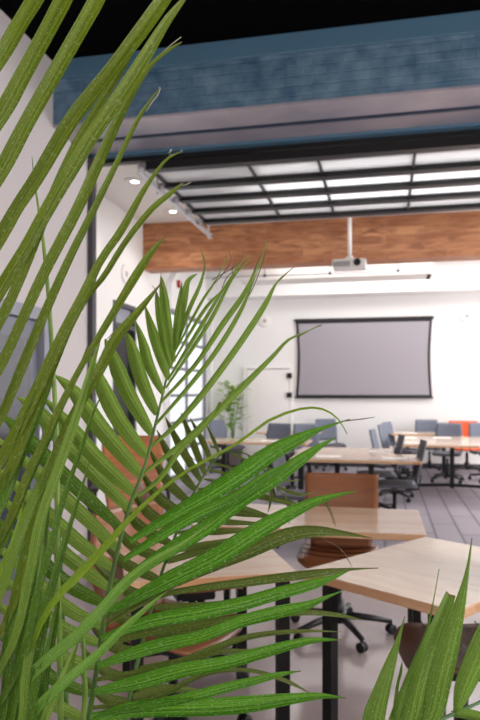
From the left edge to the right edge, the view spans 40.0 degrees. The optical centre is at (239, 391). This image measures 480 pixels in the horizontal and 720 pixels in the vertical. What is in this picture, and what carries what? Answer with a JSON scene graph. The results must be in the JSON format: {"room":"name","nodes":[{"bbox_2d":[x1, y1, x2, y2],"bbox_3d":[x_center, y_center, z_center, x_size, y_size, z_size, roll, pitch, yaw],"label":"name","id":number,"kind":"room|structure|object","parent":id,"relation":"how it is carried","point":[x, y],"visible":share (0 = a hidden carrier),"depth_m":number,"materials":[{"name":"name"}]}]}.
{"room":"classroom","nodes":[
{"label":"classroom","id":0,"kind":"room"},
{"bbox_2d":[0,9,86,561],"bbox_3d":[-2.398,-0.630,1.786,0.150,4.140,8.860,0,0,12],"label":"wall","id":1,"kind":"structure","parent":0,"point":[42,131],"depth_m":5.32,"materials":[{"name":"grey paint"}]},
{"bbox_2d":[0,298,50,588],"bbox_3d":[-1.697,0.390,4.765,0.140,2.100,1.140,0,0,12],"label":"door","id":2,"kind":"structure","parent":1,"relation":"in","point":[42,348],"depth_m":4.94,"materials":[{"name":"grey"}]},
{"bbox_2d":[87,155,95,541],"bbox_3d":[-1.373,-0.360,6.056,0.080,3.600,0.080,0,0,12],"label":"trim","id":3,"kind":"structure","parent":1,"relation":"attached to","point":[91,232],"depth_m":6.02,"materials":[{"name":"grey metal"}]},
{"bbox_2d":[52,10,479,158],"bbox_3d":[1.941,-2.420,4.990,6.950,0.560,0.740,0,0,12],"label":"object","id":4,"kind":"structure","parent":1,"relation":"attached to","point":[420,75],"depth_m":5.06,"materials":[{"name":"blue fabric"}]},
{"bbox_2d":[103,129,479,166],"bbox_3d":[2.078,-2.260,5.380,7.050,0.320,0.080,0,0,12],"label":"trim","id":5,"kind":"structure","parent":1,"relation":"attached to","point":[141,159],"depth_m":5.69,"materials":[{"name":"black metal"}]},
{"bbox_2d":[96,164,198,223],"bbox_3d":[3.420,-2.470,8.811,9.900,0.100,7.320,0,0,12],"label":"ceiling","id":6,"kind":"structure","parent":0,"point":[119,193],"depth_m":8.13,"materials":[{"name":"white paint"}]},
{"bbox_2d":[123,177,145,185],"bbox_3d":[-1.205,-2.412,7.570,0.260,0.016,0.260,0,0,12],"label":"recessed light","id":7,"kind":"object","parent":6,"relation":"in","point":[135,181],"visible":0.96,"depth_m":7.55,"materials":[{"name":"white plastic"}]},
{"bbox_2d":[163,208,180,214],"bbox_3d":[-0.895,-2.412,8.825,0.260,0.016,0.260,0,0,12],"label":"recessed light","id":8,"kind":"object","parent":6,"relation":"in","point":[173,211],"visible":0.89,"depth_m":8.81,"materials":[{"name":"white plastic"}]},
{"bbox_2d":[138,171,211,238],"bbox_3d":[-0.656,-2.200,7.321,0.047,0.440,2.580,0,0,12],"label":"door track","id":9,"kind":"object","parent":6,"relation":"hanging from","point":[144,176],"visible":0.68,"depth_m":7.18,"materials":[{"name":"silver metal"}]},
{"bbox_2d":[138,135,479,225],"bbox_3d":[2.126,-2.053,6.413,5.800,0.075,2.120,0,0,12],"label":"door","id":10,"kind":"structure","parent":9,"relation":"attached to","point":[437,175],"depth_m":6.42,"materials":[{"name":"black metal"}]},
{"bbox_2d":[205,264,411,278],"bbox_3d":[1.032,-2.138,10.524,3.300,0.564,0.048,0,0,12],"label":"ceiling pipe","id":11,"kind":"object","parent":6,"relation":"attached to","point":[398,269],"visible":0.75,"depth_m":10.45,"materials":[{"name":"silver metal"}]},
{"bbox_2d":[239,262,432,285],"bbox_3d":[1.560,-2.140,10.971,3.140,0.560,0.540,0,0,12],"label":"duct","id":12,"kind":"object","parent":6,"relation":"hanging from","point":[419,270],"visible":0.41,"depth_m":10.81,"materials":[{"name":"white metal"}]},
{"bbox_2d":[332,218,366,271],"bbox_3d":[1.393,-1.990,8.392,0.420,0.860,0.350,0,0,12],"label":"projector","id":13,"kind":"object","parent":6,"relation":"hanging from","point":[349,263],"visible":0.81,"depth_m":8.30,"materials":[{"name":"white plastic"}]},
{"bbox_2d":[334,261,348,266],"bbox_3d":[1.271,-1.607,8.268,0.195,0.065,0.005,0,0,12],"label":"vent","id":14,"kind":"object","parent":13,"relation":"attached to","point":[336,263],"depth_m":8.27,"materials":[{"name":"grey plastic"}]},
{"bbox_2d":[96,191,212,506],"bbox_3d":[-1.379,-0.490,9.845,0.120,3.860,7.160,0,0,12],"label":"wall","id":15,"kind":"structure","parent":0,"point":[109,216],"depth_m":9.24,"materials":[{"name":"white paint"}]},
{"bbox_2d":[113,300,135,435],"bbox_3d":[-1.583,0.130,8.825,0.120,2.620,0.760,0,0,12],"label":"door","id":16,"kind":"structure","parent":15,"relation":"in","point":[125,310],"depth_m":8.90,"materials":[{"name":"grey"}]},
{"bbox_2d":[121,264,129,283],"bbox_3d":[-1.525,-1.580,8.833,0.030,0.260,0.260,0,0,12],"label":"wall speaker","id":17,"kind":"object","parent":15,"relation":"attached to","point":[125,272],"visible":0.85,"depth_m":8.79,"materials":[{"name":"white plastic"}]},
{"bbox_2d":[165,273,213,478],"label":"window","id":18,"kind":"structure","parent":15,"relation":"in","point":[170,278],"depth_m":11.76,"materials":[{"name":"grey"}]},
{"bbox_2d":[143,210,479,273],"bbox_3d":[3.376,-2.090,8.611,9.700,0.660,0.330,0,0,12],"label":"wood panel","id":19,"kind":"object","parent":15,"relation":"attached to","point":[444,236],"depth_m":8.97,"materials":[{"name":"brown wood"}]},
{"bbox_2d":[0,554,479,719],"bbox_3d":[0.852,1.490,1.082,7.600,0.100,8.880,0,0,12],"label":"floor","id":20,"kind":"structure","parent":0,"point":[358,673],"depth_m":3.51,"materials":[{"name":"concrete"}]},
{"bbox_2d":[90,435,169,513],"bbox_3d":[-0.854,0.899,5.235,0.655,1.080,0.628,0,0,-8],"label":"office chair","id":21,"kind":"object","parent":20,"relation":"on","point":[157,450],"visible":0.09,"depth_m":5.45,"materials":[{"name":"brown leather"}]},
{"bbox_2d":[90,500,252,719],"bbox_3d":[-0.300,0.964,2.735,0.649,0.950,0.645,0,0,30],"label":"office chair","id":22,"kind":"object","parent":20,"relation":"on","point":[117,511],"visible":0.15,"depth_m":2.73,"materials":[{"name":"brown leather"}]},
{"bbox_2d":[0,0,377,719],"bbox_3d":[-0.259,0.406,1.188,1.019,2.067,0.660,0,0,-15],"label":"potted palm","id":23,"kind":"object","parent":20,"relation":"on","point":[26,694],"visible":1,"depth_m":1.00,"materials":[{"name":"green plant"}]},
{"bbox_2d":[139,482,248,679],"bbox_3d":[-0.265,0.964,3.453,0.653,0.950,0.640,0,0,-18],"label":"office chair","id":24,"kind":"object","parent":20,"relation":"on","point":[209,594],"visible":0.09,"depth_m":3.33,"materials":[{"name":"brown plastic"}]},
{"bbox_2d":[122,533,295,719],"bbox_3d":[-0.191,1.070,2.911,0.660,0.740,0.840,0,0,-12],"label":"table","id":25,"kind":"object","parent":20,"relation":"on","point":[269,562],"visible":0.15,"depth_m":2.59,"materials":[{"name":"brown wood"}]},
{"bbox_2d":[191,504,426,658],"bbox_3d":[0.400,1.070,3.700,1.200,0.740,0.700,0,0,12],"label":"table","id":26,"kind":"object","parent":20,"relation":"on","point":[375,523],"visible":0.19,"depth_m":3.60,"materials":[{"name":"brown wood"}]},
{"bbox_2d":[291,473,396,653],"bbox_3d":[0.610,0.977,3.959,0.648,0.925,0.646,0,0,12],"label":"office chair","id":27,"kind":"object","parent":20,"relation":"on","point":[319,551],"visible":0.62,"depth_m":4.13,"materials":[{"name":"brown leather"}]},
{"bbox_2d":[305,537,479,719],"bbox_3d":[0.795,1.070,2.651,0.880,0.740,0.660,0,0,-43],"label":"table","id":28,"kind":"object","parent":20,"relation":"on","point":[406,574],"visible":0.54,"depth_m":2.54,"materials":[{"name":"brown wood"}]},
{"bbox_2d":[362,538,479,719],"bbox_3d":[0.453,0.819,0.843,0.734,1.241,0.357,0,0,12],"label":"potted palm","id":29,"kind":"object","parent":20,"relation":"on","point":[423,694],"visible":1,"depth_m":0.91,"materials":[{"name":"green plant"}]},
{"bbox_2d":[393,620,479,719],"bbox_3d":[0.867,0.964,2.492,0.644,0.950,0.650,0,0,2],"label":"office chair","id":30,"kind":"object","parent":20,"relation":"on","point":[412,633],"visible":0.25,"depth_m":2.60,"materials":[{"name":"brown leather"}]},
{"bbox_2d":[0,0,479,60],"bbox_3d":[0.852,-2.755,1.082,7.600,0.110,8.880,0,0,12],"label":"ceiling","id":31,"kind":"structure","parent":0,"point":[197,21],"depth_m":4.75,"materials":[{"name":"black paint"}]},
{"bbox_2d":[161,464,479,558],"bbox_3d":[3.420,1.490,8.811,9.900,0.100,7.320,0,0,12],"label":"floor","id":32,"kind":"structure","parent":0,"point":[446,513],"depth_m":8.45,"materials":[{"name":"grey wood"}]},
{"bbox_2d":[209,420,244,472],"bbox_3d":[-0.250,0.973,11.851,0.576,0.931,0.490,0,0,42],"label":"chair","id":33,"kind":"object","parent":32,"relation":"on","point":[217,427],"visible":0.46,"depth_m":11.95,"materials":[{"name":"grey fabric"}]},
{"bbox_2d":[213,380,253,465],"bbox_3d":[-0.137,0.601,12.769,0.840,1.678,0.868,0,0,12],"label":"potted plant","id":34,"kind":"object","parent":32,"relation":"on","point":[233,459],"visible":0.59,"depth_m":12.66,"materials":[{"name":"green plant"}]},
{"bbox_2d":[205,438,311,488],"bbox_3d":[0.254,1.070,9.543,1.500,0.740,0.750,0,0,12],"label":"meeting table","id":35,"kind":"object","parent":32,"relation":"on","point":[222,442],"visible":0.42,"depth_m":9.41,"materials":[{"name":"brown wood"}]},
{"bbox_2d":[254,423,290,468],"bbox_3d":[0.531,0.973,10.523,0.490,0.931,0.576,0,0,27],"label":"chair","id":36,"kind":"object","parent":32,"relation":"on","point":[274,430],"visible":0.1,"depth_m":10.74,"materials":[{"name":"grey fabric"}]},
{"bbox_2d":[271,454,305,547],"bbox_3d":[0.567,0.973,6.229,0.576,0.931,0.490,0,0,20],"label":"chair","id":37,"kind":"object","parent":32,"relation":"on","point":[282,459],"visible":0.1,"depth_m":6.28,"materials":[{"name":"grey fabric"}]},
{"bbox_2d":[256,430,321,472],"bbox_3d":[0.878,1.070,11.735,1.080,0.740,0.700,0,0,12],"label":"meeting table","id":38,"kind":"object","parent":32,"relation":"on","point":[261,431],"visible":0.21,"depth_m":11.63,"materials":[{"name":"brown wood"}]},
{"bbox_2d":[293,424,318,481],"bbox_3d":[1.081,0.973,10.349,0.490,0.931,0.576,0,0,-8],"label":"chair","id":39,"kind":"object","parent":32,"relation":"on","point":[297,428],"visible":0.19,"depth_m":10.56,"materials":[{"name":"grey fabric"}]},
{"bbox_2d":[315,419,347,470],"bbox_3d":[1.673,0.973,12.266,0.490,0.931,0.576,0,0,-13],"label":"chair","id":40,"kind":"object","parent":32,"relation":"on","point":[331,432],"visible":0.64,"depth_m":12.46,"materials":[{"name":"grey fabric"}]},
{"bbox_2d":[285,447,393,504],"bbox_3d":[1.183,1.070,7.946,1.300,0.740,0.770,0,0,12],"label":"meeting table","id":41,"kind":"object","parent":32,"relation":"on","point":[324,449],"visible":0.28,"depth_m":7.92,"materials":[{"name":"brown wood"}]},
{"bbox_2d":[369,451,392,452],"bbox_3d":[1.646,0.698,7.727,0.260,0.002,0.200,0,0,18],"label":"paper sheet","id":42,"kind":"object","parent":41,"relation":"on","point":[369,451],"visible":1,"depth_m":7.73,"materials":[{"name":"white paper"}]},
{"bbox_2d":[289,452,422,501],"bbox_3d":[1.258,1.070,7.147,1.350,0.740,0.740,0,0,12],"label":"meeting table","id":43,"kind":"object","parent":32,"relation":"on","point":[371,460],"visible":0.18,"depth_m":6.95,"materials":[{"name":"brown wood"}]},
{"bbox_2d":[316,455,340,457],"bbox_3d":[0.959,0.698,7.161,0.260,0.002,0.200,0,0,12],"label":"paper sheet","id":44,"kind":"object","parent":43,"relation":"on","point":[317,455],"visible":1,"depth_m":7.13,"materials":[{"name":"white paper"}]},
{"bbox_2d":[382,457,407,458],"bbox_3d":[1.632,0.698,6.962,0.260,0.002,0.200,0,0,7],"label":"paper sheet","id":45,"kind":"object","parent":43,"relation":"on","point":[382,457],"visible":1,"depth_m":6.92,"materials":[{"name":"white paper"}]},
{"bbox_2d":[357,434,404,508],"bbox_3d":[1.662,0.973,7.830,0.576,0.931,0.490,0,0,7],"label":"chair","id":46,"kind":"object","parent":32,"relation":"on","point":[388,474],"visible":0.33,"depth_m":7.83,"materials":[{"name":"grey fabric"}]},
{"bbox_2d":[369,429,413,502],"bbox_3d":[2.030,0.973,8.877,0.576,0.931,0.490,0,0,20],"label":"chair","id":47,"kind":"object","parent":32,"relation":"on","point":[373,435],"visible":0.69,"depth_m":8.80,"materials":[{"name":"grey fabric"}]},
{"bbox_2d":[377,424,417,483],"bbox_3d":[2.429,0.973,10.226,0.576,0.931,0.490,0,0,24],"label":"chair","id":48,"kind":"object","parent":32,"relation":"on","point":[381,427],"visible":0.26,"depth_m":10.30,"materials":[{"name":"grey fabric"}]},
{"bbox_2d":[382,422,421,478],"bbox_3d":[2.692,0.973,11.044,0.576,0.931,0.490,0,0,32],"label":"chair","id":49,"kind":"object","parent":32,"relation":"on","point":[388,425],"visible":0.41,"depth_m":11.13,"materials":[{"name":"grey fabric"}]},
{"bbox_2d":[378,439,426,508],"bbox_3d":[1.674,0.973,6.954,0.576,0.931,0.490,0,0,10],"label":"chair","id":50,"kind":"object","parent":32,"relation":"on","point":[408,485],"visible":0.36,"depth_m":6.94,"materials":[{"name":"grey fabric"}]},
{"bbox_2d":[391,432,462,478],"bbox_3d":[3.168,1.070,11.273,1.150,0.740,0.620,0,0,12],"label":"meeting table","id":51,"kind":"object","parent":32,"relation":"on","point":[394,433],"visible":0.38,"depth_m":11.13,"materials":[{"name":"brown wood"}]},
{"bbox_2d":[415,420,441,473],"bbox_3d":[3.404,0.973,11.889,0.490,0.931,0.576,0,0,4],"label":"chair","id":52,"kind":"object","parent":32,"relation":"on","point":[420,425],"visible":0.37,"depth_m":12.11,"materials":[{"name":"grey fabric"}]},
{"bbox_2d":[395,436,479,487],"bbox_3d":[3.073,1.070,9.512,1.620,0.740,1.800,0,0,12],"label":"meeting table","id":53,"kind":"object","parent":32,"relation":"on","point":[452,442],"visible":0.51,"depth_m":9.64,"materials":[{"name":"brown wood"}]},
{"bbox_2d":[430,423,463,483],"bbox_3d":[3.351,0.973,10.651,0.490,0.931,0.576,0,0,22],"label":"chair","id":54,"kind":"object","parent":32,"relation":"on","point":[442,429],"visible":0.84,"depth_m":10.78,"materials":[{"name":"grey fabric"}]},
{"bbox_2d":[449,421,479,473],"bbox_3d":[4.032,0.983,11.756,0.702,0.912,0.633,0,0,7],"label":"chair","id":55,"kind":"object","parent":32,"relation":"on","point":[465,424],"visible":0.34,"depth_m":11.71,"materials":[{"name":"orange fabric"}]},
{"bbox_2d":[468,423,479,482],"bbox_3d":[3.994,0.973,10.683,0.490,0.931,0.576,0,0,-3],"label":"chair","id":56,"kind":"object","parent":32,"relation":"on","point":[474,428],"visible":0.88,"depth_m":10.89,"materials":[{"name":"grey fabric"}]},
{"bbox_2d":[213,293,479,463],"bbox_3d":[4.195,-0.490,12.337,9.900,3.860,0.100,0,0,12],"label":"wall","id":57,"kind":"structure","parent":0,"point":[455,344],"depth_m":12.66,"materials":[{"name":"white paint"}]},
{"bbox_2d":[258,315,270,326],"bbox_3d":[0.489,-1.410,13.085,0.250,0.250,0.030,0,0,12],"label":"wall speaker","id":58,"kind":"object","parent":57,"relation":"attached to","point":[265,320],"visible":0.91,"depth_m":13.07,"materials":[{"name":"white plastic"}]},
{"bbox_2d":[244,365,292,458],"bbox_3d":[0.551,0.460,13.040,0.980,1.960,0.090,0,0,12],"label":"door","id":59,"kind":"structure","parent":57,"relation":"in","point":[271,396],"depth_m":13.03,"materials":[{"name":"white wood"}]},
{"bbox_2d":[206,260,479,300],"bbox_3d":[4.131,-2.125,12.044,9.700,0.590,0.500,0,0,12],"label":"trim","id":60,"kind":"structure","parent":57,"relation":"attached to","point":[451,277],"depth_m":12.21,"materials":[{"name":"white"}]},
{"bbox_2d":[212,458,479,469],"bbox_3d":[4.182,1.390,12.279,9.700,0.100,0.020,0,0,12],"label":"baseboard","id":61,"kind":"structure","parent":57,"relation":"attached to","point":[218,460],"depth_m":12.69,"materials":[{"name":"grey"}]},
{"bbox_2d":[294,316,433,398],"bbox_3d":[2.349,-0.651,12.651,2.630,1.548,0.060,0,0,12],"label":"projection screen","id":62,"kind":"object","parent":57,"relation":"attached to","point":[365,357],"visible":0.99,"depth_m":12.63,"materials":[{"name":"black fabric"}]},
{"bbox_2d":[460,309,473,322],"bbox_3d":[4.220,-1.410,12.265,0.250,0.250,0.030,0,0,12],"label":"wall speaker","id":63,"kind":"object","parent":57,"relation":"attached to","point":[467,315],"visible":1,"depth_m":12.26,"materials":[{"name":"white plastic"}]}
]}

